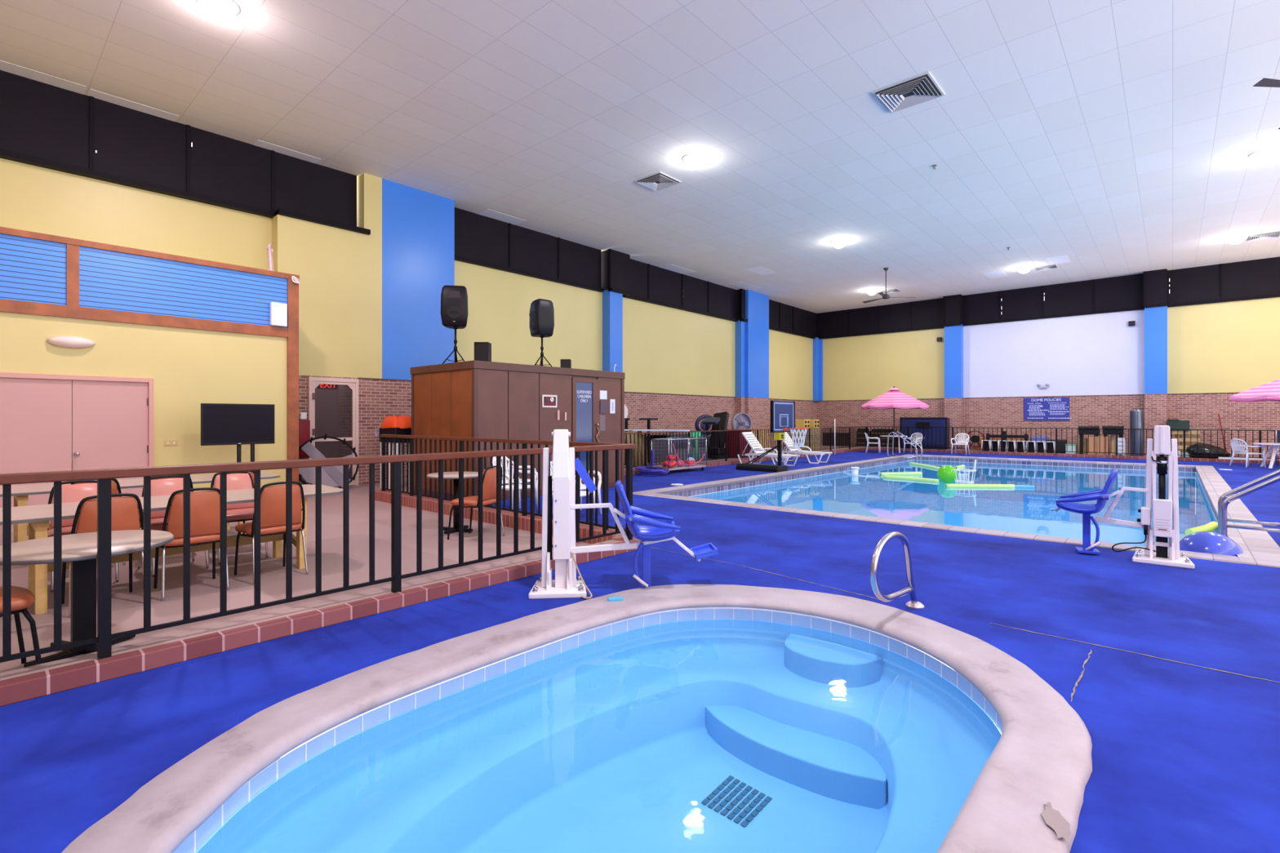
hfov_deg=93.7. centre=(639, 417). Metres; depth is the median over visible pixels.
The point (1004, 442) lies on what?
folding stool
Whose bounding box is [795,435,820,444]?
crate
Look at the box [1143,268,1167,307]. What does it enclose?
window
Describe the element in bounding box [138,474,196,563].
banquet chair
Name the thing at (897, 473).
noodle
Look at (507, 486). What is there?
armchair
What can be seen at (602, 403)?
paper holder
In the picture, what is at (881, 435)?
plastic table
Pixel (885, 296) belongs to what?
ceiling fan
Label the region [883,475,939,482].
noodle
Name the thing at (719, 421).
treadmill
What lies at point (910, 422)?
cabinet
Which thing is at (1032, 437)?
tub
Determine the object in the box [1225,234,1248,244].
ceiling lamp
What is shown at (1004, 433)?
bench
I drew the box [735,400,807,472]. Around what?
basketball hoop
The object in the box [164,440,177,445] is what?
light switch
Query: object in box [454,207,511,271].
window
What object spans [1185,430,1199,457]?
wooden pallet
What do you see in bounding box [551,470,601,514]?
armchair
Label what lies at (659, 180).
ceiling vent
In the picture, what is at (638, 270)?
window
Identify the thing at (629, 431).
roll
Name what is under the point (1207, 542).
exercise ball
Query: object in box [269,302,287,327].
box
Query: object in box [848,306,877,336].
window
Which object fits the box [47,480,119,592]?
banquet chair
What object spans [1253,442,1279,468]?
plastic table
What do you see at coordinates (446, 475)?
round table
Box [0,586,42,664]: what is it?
banquet chair
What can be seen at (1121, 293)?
wall panel
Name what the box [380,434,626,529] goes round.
railing
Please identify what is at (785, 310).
window
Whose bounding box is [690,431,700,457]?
sheet
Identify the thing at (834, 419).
stake
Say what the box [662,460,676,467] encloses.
toy
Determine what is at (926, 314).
window
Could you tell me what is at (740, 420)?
fan
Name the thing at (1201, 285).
wall panel
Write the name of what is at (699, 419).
fan
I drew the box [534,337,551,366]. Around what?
speaker stand
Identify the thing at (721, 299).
window
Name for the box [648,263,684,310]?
window
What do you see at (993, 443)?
folding stool
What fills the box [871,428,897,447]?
shelf unit
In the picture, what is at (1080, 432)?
tray
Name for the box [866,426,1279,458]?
railing
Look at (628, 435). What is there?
roll
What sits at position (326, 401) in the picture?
door
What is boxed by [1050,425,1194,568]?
lift
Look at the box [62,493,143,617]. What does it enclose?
banquet chair
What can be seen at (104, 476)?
railing
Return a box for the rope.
[672,444,704,465]
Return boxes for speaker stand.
[441,328,465,364]
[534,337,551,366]
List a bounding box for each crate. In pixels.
[793,443,820,451]
[795,419,809,428]
[795,428,820,436]
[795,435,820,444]
[809,419,819,427]
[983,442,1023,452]
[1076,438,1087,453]
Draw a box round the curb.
[0,537,642,706]
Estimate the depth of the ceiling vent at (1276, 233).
18.01 m
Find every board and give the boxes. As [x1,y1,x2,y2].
[609,399,614,413]
[755,427,761,451]
[759,427,766,451]
[763,427,770,453]
[1023,397,1071,420]
[1110,435,1115,454]
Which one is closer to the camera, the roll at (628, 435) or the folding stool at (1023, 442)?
the roll at (628, 435)
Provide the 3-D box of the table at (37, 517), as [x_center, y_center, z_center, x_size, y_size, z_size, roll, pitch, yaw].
[-4.354,1.123,5.413,0.948,0.742,3.018,0,0,42]
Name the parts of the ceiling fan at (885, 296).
blade, blade, motor, blade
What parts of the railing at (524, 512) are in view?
post, post, post, handrail, rail, post, post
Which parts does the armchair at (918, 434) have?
backrest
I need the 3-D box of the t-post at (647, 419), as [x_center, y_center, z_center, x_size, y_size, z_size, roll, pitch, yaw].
[0.273,0.712,18.828,0.400,1.396,0.840,0,0,42]
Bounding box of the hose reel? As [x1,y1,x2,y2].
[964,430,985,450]
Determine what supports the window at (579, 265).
in the wall at (370, 291)
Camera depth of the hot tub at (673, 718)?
3.40 m
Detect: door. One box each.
[0,372,153,525]
[307,376,358,486]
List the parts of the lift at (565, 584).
plate, cord, arm, arm, seat frame, seat post, armrest, armrest, footrest arm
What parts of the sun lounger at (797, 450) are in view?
leg, backrest, armrest, rail, rail, leg, leg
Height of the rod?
1.556 m
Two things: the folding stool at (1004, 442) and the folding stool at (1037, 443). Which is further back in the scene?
the folding stool at (1004, 442)
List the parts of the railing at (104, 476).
post, rail, handrail, post, post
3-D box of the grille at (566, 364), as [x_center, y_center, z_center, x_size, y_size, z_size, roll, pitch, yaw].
[-1.670,-1.167,13.419,0.188,0.233,0.008,0,0,0]
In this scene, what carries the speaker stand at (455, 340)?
on the cabin
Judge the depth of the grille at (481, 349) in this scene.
12.41 m
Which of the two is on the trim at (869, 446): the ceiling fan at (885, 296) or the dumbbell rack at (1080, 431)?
the dumbbell rack at (1080, 431)
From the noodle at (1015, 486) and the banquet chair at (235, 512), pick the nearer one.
the banquet chair at (235, 512)
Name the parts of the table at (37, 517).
leg, leg, leg, leg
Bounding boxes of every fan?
[730,413,751,429]
[862,267,915,302]
[1253,77,1279,128]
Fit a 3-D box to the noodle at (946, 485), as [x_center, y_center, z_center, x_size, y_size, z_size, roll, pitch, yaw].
[8.224,1.660,14.524,1.591,0.105,0.116,0,0,4]
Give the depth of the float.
17.39 m
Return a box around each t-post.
[624,417,630,465]
[639,417,657,463]
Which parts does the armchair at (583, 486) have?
seat, armrest, leg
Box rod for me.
[1217,413,1226,451]
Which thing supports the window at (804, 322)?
in the wall at (370, 291)
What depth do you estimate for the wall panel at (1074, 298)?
24.35 m
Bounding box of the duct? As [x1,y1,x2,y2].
[1129,409,1144,456]
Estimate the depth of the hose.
15.44 m
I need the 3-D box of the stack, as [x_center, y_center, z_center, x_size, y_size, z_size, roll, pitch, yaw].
[1.237,0.975,19.762,1.096,0.870,2.101,0,0,42]
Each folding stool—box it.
[981,440,992,451]
[989,440,1000,451]
[997,440,1008,452]
[1004,440,1017,452]
[1014,440,1025,452]
[1025,440,1037,453]
[1034,440,1046,453]
[1044,441,1055,453]
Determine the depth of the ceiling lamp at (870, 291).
25.61 m
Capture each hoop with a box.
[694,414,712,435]
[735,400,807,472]
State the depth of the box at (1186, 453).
21.23 m
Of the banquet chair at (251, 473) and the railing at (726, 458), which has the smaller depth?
the banquet chair at (251, 473)
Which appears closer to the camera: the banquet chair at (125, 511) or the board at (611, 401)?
the banquet chair at (125, 511)
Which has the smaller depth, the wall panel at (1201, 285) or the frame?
the frame
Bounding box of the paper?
[600,390,607,399]
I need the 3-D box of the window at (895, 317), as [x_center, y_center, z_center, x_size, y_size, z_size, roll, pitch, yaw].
[12.262,-4.805,28.914,1.559,1.370,0.180,0,0,42]
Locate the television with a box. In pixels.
[200,403,275,462]
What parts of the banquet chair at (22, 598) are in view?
seat frame, seat, leg, leg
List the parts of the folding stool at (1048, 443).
panel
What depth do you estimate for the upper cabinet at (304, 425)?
12.32 m
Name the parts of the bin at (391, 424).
leg, leg, leg, leg, leg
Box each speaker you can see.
[474,342,491,361]
[560,359,571,368]
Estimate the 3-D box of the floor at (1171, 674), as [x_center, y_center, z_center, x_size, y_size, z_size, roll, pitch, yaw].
[5.811,1.498,9.552,28.000,0.003,40.000,0,0,42]
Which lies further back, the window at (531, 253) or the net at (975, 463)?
the window at (531, 253)
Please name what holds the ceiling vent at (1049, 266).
in the ceiling
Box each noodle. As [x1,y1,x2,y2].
[880,471,922,475]
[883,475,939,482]
[909,462,940,469]
[944,484,1015,487]
[954,464,964,468]
[1014,484,1034,488]
[1184,521,1217,535]
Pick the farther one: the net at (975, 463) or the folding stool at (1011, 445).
the folding stool at (1011, 445)
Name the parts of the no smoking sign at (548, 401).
panel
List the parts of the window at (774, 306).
frame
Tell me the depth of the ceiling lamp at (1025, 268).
21.72 m
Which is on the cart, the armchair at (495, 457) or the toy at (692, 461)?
the toy at (692, 461)
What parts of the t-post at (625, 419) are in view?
post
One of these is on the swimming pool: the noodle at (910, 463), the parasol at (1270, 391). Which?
the noodle at (910, 463)
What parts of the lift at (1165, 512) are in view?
armrest, armrest, seat post, seat frame, arm, arm, frame, plate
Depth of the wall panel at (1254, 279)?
20.89 m
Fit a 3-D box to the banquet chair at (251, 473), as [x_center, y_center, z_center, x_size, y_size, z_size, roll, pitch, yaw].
[-4.750,1.043,6.963,0.542,0.905,0.520,0,0,39]
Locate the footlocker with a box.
[1046,440,1066,453]
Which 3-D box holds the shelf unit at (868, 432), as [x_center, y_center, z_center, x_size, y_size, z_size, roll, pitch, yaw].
[11.054,0.975,29.566,0.645,0.870,0.310,0,0,42]
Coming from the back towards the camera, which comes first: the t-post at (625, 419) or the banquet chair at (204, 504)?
the t-post at (625, 419)
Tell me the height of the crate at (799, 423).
0.380 m
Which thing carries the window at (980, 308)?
in the wall at (1186, 362)
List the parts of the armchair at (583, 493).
backrest, seat, leg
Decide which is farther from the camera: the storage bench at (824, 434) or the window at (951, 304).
the storage bench at (824, 434)
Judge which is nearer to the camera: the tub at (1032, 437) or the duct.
the duct
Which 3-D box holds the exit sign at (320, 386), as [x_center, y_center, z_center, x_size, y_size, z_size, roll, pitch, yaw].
[-6.787,-0.754,13.028,0.087,0.260,0.376,0,0,42]
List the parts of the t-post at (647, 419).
post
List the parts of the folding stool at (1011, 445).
panel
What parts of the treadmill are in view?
frame, rail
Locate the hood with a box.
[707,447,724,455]
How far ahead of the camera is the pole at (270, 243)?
11.32 m
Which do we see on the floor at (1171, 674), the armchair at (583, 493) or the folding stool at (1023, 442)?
the armchair at (583, 493)
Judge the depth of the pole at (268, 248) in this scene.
11.29 m
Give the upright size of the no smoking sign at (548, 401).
0.244 m
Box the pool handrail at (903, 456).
[887,431,922,462]
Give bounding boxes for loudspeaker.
[440,284,467,328]
[528,298,554,337]
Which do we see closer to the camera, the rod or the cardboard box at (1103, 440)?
the rod
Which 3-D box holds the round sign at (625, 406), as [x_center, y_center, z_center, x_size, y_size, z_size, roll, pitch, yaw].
[-0.625,-0.185,20.376,0.040,0.600,0.600,0,0,42]
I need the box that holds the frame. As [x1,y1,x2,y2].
[298,434,359,488]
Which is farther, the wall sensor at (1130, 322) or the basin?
the wall sensor at (1130, 322)
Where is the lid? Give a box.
[671,483,683,485]
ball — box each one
[937,465,957,482]
[1179,531,1243,556]
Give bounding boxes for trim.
[0,539,620,680]
[334,480,409,498]
[374,489,626,543]
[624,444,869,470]
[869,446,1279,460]
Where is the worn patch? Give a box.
[600,414,604,431]
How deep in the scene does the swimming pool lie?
14.58 m
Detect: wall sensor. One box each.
[937,337,942,341]
[1128,320,1135,326]
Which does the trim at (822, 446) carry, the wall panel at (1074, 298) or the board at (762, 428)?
the board at (762, 428)
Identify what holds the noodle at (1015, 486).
on the swimming pool
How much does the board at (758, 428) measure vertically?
1.026 m
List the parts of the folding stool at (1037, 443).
panel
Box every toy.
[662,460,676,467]
[666,454,675,460]
[684,459,694,464]
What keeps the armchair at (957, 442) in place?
on the floor at (1171, 674)
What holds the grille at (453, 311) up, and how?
attached to the loudspeaker at (454, 299)
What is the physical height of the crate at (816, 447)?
0.340 m
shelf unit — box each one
[856,428,871,446]
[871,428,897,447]
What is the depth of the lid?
13.38 m
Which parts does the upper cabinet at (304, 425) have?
door panel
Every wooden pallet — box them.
[1171,430,1183,457]
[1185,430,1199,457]
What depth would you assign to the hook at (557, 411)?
11.85 m
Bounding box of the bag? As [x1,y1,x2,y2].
[1186,443,1231,458]
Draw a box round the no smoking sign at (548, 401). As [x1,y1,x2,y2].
[542,394,556,407]
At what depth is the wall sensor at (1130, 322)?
22.93 m
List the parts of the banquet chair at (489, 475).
leg, leg, seat, seat frame, backrest, frame, leg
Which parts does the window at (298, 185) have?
frame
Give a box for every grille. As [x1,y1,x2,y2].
[447,305,460,318]
[475,343,487,361]
[530,317,534,329]
[560,360,569,368]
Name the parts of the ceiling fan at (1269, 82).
blade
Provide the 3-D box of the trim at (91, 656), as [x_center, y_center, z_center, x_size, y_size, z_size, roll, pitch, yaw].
[-4.885,1.448,1.617,0.148,0.104,13.930,0,0,42]
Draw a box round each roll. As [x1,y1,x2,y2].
[624,431,633,466]
[628,430,637,466]
[635,433,640,466]
[637,431,644,465]
[642,434,647,465]
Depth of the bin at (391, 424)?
12.49 m
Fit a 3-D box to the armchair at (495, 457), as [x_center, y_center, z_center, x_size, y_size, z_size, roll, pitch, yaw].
[-2.181,1.068,10.271,0.643,0.870,0.646,0,0,20]
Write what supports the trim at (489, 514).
on the floor at (1171, 674)
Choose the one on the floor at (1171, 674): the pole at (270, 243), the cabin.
the cabin
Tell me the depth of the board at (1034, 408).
24.81 m
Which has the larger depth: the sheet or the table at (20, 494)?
the sheet
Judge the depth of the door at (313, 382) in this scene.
13.04 m
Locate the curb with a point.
(25, 687)
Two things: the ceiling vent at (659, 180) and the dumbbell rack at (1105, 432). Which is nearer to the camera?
the ceiling vent at (659, 180)
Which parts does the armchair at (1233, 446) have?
leg, backrest, leg, seat, armrest, leg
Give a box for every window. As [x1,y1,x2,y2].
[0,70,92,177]
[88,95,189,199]
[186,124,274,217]
[271,150,356,226]
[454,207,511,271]
[508,222,560,282]
[557,237,604,292]
[607,248,632,296]
[622,258,650,302]
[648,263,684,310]
[681,273,710,315]
[707,281,737,321]
[739,288,747,321]
[768,299,781,331]
[779,302,795,333]
[792,306,817,338]
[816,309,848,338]
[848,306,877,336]
[877,302,911,333]
[910,297,944,330]
[942,293,961,326]
[962,291,999,325]
[999,285,1042,322]
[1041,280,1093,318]
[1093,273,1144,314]
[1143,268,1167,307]
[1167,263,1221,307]
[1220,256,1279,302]
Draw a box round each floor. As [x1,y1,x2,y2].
[0,449,1279,852]
[0,493,591,672]
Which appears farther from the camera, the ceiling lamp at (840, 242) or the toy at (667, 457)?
the ceiling lamp at (840, 242)
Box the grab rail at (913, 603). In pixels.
[870,531,924,608]
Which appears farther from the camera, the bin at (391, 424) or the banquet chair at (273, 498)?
the bin at (391, 424)
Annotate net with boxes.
[649,449,654,469]
[952,459,976,483]
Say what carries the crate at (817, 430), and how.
on the crate at (816, 441)
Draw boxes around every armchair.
[489,457,537,513]
[492,456,536,508]
[550,461,595,514]
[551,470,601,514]
[864,432,880,453]
[903,432,923,453]
[951,433,969,454]
[1229,438,1266,467]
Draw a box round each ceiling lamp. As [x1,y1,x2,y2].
[195,0,239,23]
[681,152,706,169]
[831,238,847,248]
[865,288,878,295]
[1016,265,1032,273]
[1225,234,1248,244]
[1248,146,1279,164]
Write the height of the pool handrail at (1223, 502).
2.008 m
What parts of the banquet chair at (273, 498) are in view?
leg, leg, seat, seat frame, frame, backrest, leg, leg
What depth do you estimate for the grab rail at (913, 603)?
4.42 m
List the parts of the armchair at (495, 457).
backrest, seat, leg, armrest, leg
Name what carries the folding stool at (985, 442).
on the trim at (869, 446)
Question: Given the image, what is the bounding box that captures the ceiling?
[0,0,1279,313]
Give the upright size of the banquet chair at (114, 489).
0.905 m
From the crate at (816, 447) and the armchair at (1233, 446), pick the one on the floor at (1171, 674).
the armchair at (1233, 446)
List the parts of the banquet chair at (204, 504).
leg, leg, seat frame, frame, seat, backrest, leg, leg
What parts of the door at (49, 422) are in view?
knob, frame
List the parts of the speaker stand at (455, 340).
leg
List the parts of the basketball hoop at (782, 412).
board frame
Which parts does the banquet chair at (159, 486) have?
leg, leg, seat, frame, backrest, leg, leg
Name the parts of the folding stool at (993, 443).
panel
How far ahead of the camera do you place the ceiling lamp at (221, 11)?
7.87 m
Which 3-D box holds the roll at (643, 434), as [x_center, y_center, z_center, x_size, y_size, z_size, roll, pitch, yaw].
[0.137,0.960,17.733,0.140,0.926,0.312,0,0,-15]
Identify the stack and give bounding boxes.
[646,433,709,462]
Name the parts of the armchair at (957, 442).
backrest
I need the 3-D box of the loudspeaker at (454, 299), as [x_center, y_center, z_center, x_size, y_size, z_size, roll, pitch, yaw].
[-3.740,-2.223,12.165,0.531,0.846,0.470,0,0,-9]
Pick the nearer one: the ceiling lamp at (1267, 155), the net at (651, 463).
the ceiling lamp at (1267, 155)
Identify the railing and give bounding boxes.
[0,444,635,662]
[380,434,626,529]
[624,426,866,467]
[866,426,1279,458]
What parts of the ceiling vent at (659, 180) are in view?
frame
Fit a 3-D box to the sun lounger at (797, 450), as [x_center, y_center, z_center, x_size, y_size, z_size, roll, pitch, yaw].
[5.447,0.985,20.175,1.854,1.050,0.748,0,0,42]
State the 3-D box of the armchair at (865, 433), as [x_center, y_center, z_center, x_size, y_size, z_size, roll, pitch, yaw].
[9.985,1.068,25.778,0.643,0.870,0.646,0,0,26]
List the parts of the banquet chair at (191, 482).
backrest, frame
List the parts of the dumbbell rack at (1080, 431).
leg, leg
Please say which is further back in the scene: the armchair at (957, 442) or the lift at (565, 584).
the armchair at (957, 442)
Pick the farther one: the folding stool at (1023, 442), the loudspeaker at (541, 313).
the folding stool at (1023, 442)
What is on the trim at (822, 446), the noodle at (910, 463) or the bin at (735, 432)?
the bin at (735, 432)
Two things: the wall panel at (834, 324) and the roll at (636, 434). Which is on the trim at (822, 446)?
the roll at (636, 434)
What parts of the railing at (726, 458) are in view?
post, post, rail, handrail, post, post, post, post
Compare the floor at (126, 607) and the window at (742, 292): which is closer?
the floor at (126, 607)
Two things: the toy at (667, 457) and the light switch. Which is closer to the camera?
the light switch
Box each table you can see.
[0,471,279,565]
[0,484,342,614]
[0,529,173,667]
[426,471,483,533]
[880,435,907,453]
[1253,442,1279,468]
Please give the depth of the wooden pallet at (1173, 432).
21.63 m
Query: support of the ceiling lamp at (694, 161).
attached to the ceiling
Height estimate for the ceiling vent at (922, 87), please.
0.049 m
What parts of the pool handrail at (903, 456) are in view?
cross rail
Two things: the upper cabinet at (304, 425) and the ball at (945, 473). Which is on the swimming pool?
the ball at (945, 473)
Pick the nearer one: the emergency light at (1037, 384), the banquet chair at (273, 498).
the banquet chair at (273, 498)
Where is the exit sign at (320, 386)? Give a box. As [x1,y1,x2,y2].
[317,383,337,389]
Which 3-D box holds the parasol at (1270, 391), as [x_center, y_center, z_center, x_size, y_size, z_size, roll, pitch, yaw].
[19.271,0.052,17.660,2.711,2.895,2.711,0,0,-43]
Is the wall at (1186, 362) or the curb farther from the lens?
the wall at (1186, 362)
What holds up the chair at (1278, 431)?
on the floor at (1171, 674)
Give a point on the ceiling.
(1091, 140)
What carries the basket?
on the net at (975, 463)
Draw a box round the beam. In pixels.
[1218,457,1262,460]
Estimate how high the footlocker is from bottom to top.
0.517 m
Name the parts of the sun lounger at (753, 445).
leg, backrest, leg, armrest, rail, rail, leg, leg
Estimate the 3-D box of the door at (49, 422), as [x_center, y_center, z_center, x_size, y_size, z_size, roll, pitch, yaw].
[-8.384,0.434,8.856,0.160,2.133,1.888,0,0,42]
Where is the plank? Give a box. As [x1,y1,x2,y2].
[624,429,689,431]
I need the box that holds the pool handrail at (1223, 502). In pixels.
[1217,469,1279,536]
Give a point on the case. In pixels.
(1174, 424)
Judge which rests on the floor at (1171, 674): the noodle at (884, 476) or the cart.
the cart
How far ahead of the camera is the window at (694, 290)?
23.45 m
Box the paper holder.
[600,400,606,413]
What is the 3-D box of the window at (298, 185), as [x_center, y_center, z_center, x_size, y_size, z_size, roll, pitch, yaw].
[-6.987,-4.820,12.959,0.200,1.340,1.748,0,0,42]
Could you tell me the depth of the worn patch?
12.79 m
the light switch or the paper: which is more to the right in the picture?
the paper
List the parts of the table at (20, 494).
leg, leg, leg, leg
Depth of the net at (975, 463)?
15.43 m
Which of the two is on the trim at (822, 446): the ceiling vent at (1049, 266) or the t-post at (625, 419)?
the t-post at (625, 419)
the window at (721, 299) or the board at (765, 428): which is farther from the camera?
the window at (721, 299)
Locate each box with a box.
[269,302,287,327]
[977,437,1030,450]
[1088,435,1109,454]
[1182,452,1189,457]
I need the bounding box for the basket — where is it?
[952,468,976,483]
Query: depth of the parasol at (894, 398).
25.16 m
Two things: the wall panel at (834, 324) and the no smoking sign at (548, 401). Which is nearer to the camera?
the no smoking sign at (548, 401)
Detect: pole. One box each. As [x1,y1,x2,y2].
[266,245,270,270]
[268,244,271,271]
[269,242,274,271]
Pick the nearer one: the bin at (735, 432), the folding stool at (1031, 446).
the bin at (735, 432)
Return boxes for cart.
[651,437,706,474]
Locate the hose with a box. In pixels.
[634,466,669,475]
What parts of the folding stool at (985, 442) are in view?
panel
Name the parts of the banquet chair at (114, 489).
frame, backrest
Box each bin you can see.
[374,415,411,488]
[726,429,752,458]
[1065,444,1076,453]
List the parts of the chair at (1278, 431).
backrest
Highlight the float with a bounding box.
[842,466,879,477]
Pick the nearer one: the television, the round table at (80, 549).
the round table at (80, 549)
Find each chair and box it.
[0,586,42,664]
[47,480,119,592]
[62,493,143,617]
[64,478,125,565]
[137,475,208,577]
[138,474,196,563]
[154,487,229,601]
[208,471,268,564]
[215,470,261,552]
[234,481,308,585]
[447,466,504,542]
[1275,430,1279,465]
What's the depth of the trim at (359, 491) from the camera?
12.52 m
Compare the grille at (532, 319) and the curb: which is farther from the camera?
the grille at (532, 319)
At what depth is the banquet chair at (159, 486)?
6.01 m
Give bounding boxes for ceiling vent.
[634,171,681,191]
[871,71,945,113]
[880,288,901,293]
[1034,263,1057,271]
[1244,231,1279,241]
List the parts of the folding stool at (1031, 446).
panel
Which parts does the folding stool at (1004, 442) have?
panel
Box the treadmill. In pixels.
[702,411,730,458]
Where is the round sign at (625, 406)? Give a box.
[624,404,627,417]
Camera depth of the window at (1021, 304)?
25.44 m
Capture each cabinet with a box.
[298,412,310,457]
[899,417,949,449]
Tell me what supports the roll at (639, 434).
on the trim at (822, 446)
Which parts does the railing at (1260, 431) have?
post, post, post, post, handrail, rail, post, post, post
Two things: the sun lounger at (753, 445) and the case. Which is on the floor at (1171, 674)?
the sun lounger at (753, 445)
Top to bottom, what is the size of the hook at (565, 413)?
0.164 m
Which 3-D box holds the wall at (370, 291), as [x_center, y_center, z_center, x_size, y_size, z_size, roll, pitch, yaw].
[-3.441,-1.995,17.169,1.050,6.990,39.100,0,0,42]
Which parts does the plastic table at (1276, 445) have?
leg, leg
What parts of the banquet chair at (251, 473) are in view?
backrest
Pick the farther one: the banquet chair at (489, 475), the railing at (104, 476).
the banquet chair at (489, 475)
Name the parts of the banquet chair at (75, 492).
leg, seat, frame, backrest, leg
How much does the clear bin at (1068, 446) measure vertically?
0.374 m
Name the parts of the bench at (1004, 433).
post, post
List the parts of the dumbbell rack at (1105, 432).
leg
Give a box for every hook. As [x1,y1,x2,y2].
[291,275,299,283]
[556,409,559,420]
[564,412,566,420]
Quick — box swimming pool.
[632,453,1279,568]
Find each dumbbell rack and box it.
[1078,426,1099,454]
[1102,426,1124,455]
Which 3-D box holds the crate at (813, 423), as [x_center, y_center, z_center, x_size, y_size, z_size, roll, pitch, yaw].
[7.432,0.260,25.828,0.404,0.380,0.480,0,0,42]
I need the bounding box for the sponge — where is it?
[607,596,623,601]
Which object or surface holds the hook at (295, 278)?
attached to the wall at (203, 333)
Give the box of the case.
[1167,418,1189,429]
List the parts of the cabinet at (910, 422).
vent panel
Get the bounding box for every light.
[46,335,95,347]
[1036,383,1048,388]
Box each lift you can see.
[528,429,718,599]
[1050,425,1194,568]
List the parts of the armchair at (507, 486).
backrest, armrest, leg, seat, armrest, leg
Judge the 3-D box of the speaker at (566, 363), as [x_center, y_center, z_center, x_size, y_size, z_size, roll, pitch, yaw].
[-1.670,-1.157,13.518,0.221,0.313,0.207,0,0,0]
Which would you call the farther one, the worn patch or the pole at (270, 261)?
the worn patch
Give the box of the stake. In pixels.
[834,418,835,454]
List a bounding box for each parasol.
[860,386,928,453]
[1229,378,1279,402]
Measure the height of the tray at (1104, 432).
0.170 m
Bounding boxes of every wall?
[0,158,818,484]
[0,226,299,491]
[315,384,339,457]
[816,269,1279,459]
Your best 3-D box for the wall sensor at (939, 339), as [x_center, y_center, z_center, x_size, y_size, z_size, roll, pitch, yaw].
[13.751,-3.607,27.545,0.200,0.180,0.130,0,0,42]
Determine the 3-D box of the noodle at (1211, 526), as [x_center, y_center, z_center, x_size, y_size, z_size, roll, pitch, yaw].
[8.024,1.591,8.553,0.477,0.210,0.120,0,0,-10]
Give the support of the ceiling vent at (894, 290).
in the ceiling
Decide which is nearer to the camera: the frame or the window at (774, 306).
the frame
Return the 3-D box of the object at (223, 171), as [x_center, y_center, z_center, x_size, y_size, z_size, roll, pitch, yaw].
[-8.021,-4.805,11.779,0.200,1.370,1.450,0,0,42]
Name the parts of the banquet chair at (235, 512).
leg, frame, backrest, seat frame, seat, leg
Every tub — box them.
[61,584,1092,852]
[1030,435,1048,450]
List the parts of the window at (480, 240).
frame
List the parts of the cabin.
panel, panel, panel, wall panel, wall panel, wall panel, door, glass, door handle, wall panel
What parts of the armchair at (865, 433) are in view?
backrest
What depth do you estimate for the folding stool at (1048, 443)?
23.90 m
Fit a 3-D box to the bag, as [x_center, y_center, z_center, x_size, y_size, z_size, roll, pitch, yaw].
[19.783,1.147,20.882,1.147,0.525,0.500,0,0,42]
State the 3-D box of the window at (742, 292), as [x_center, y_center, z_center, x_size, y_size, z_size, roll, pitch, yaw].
[4.419,-4.805,25.617,0.200,1.370,0.345,0,0,42]
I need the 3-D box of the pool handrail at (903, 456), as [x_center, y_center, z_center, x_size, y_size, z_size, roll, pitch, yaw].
[10.123,1.146,22.943,1.109,1.208,0.594,0,0,42]
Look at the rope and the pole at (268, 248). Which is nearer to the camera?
the pole at (268, 248)
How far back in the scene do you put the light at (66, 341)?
8.81 m
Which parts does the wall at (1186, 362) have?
white panel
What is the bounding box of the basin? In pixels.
[196,619,1001,852]
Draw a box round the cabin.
[410,360,625,500]
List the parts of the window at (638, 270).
frame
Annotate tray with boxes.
[1078,430,1099,434]
[1102,430,1124,435]
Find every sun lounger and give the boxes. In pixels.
[737,431,799,466]
[773,431,832,463]
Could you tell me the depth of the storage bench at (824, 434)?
29.95 m
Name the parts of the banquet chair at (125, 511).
leg, leg, frame, backrest, leg, leg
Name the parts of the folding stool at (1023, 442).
panel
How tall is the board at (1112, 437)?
0.750 m
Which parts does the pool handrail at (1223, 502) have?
cross rail, cross rail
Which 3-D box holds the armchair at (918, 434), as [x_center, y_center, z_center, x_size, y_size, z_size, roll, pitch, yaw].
[11.637,1.068,25.483,0.643,0.870,0.646,0,0,-35]
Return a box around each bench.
[822,432,848,446]
[986,431,1028,452]
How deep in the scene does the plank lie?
17.25 m

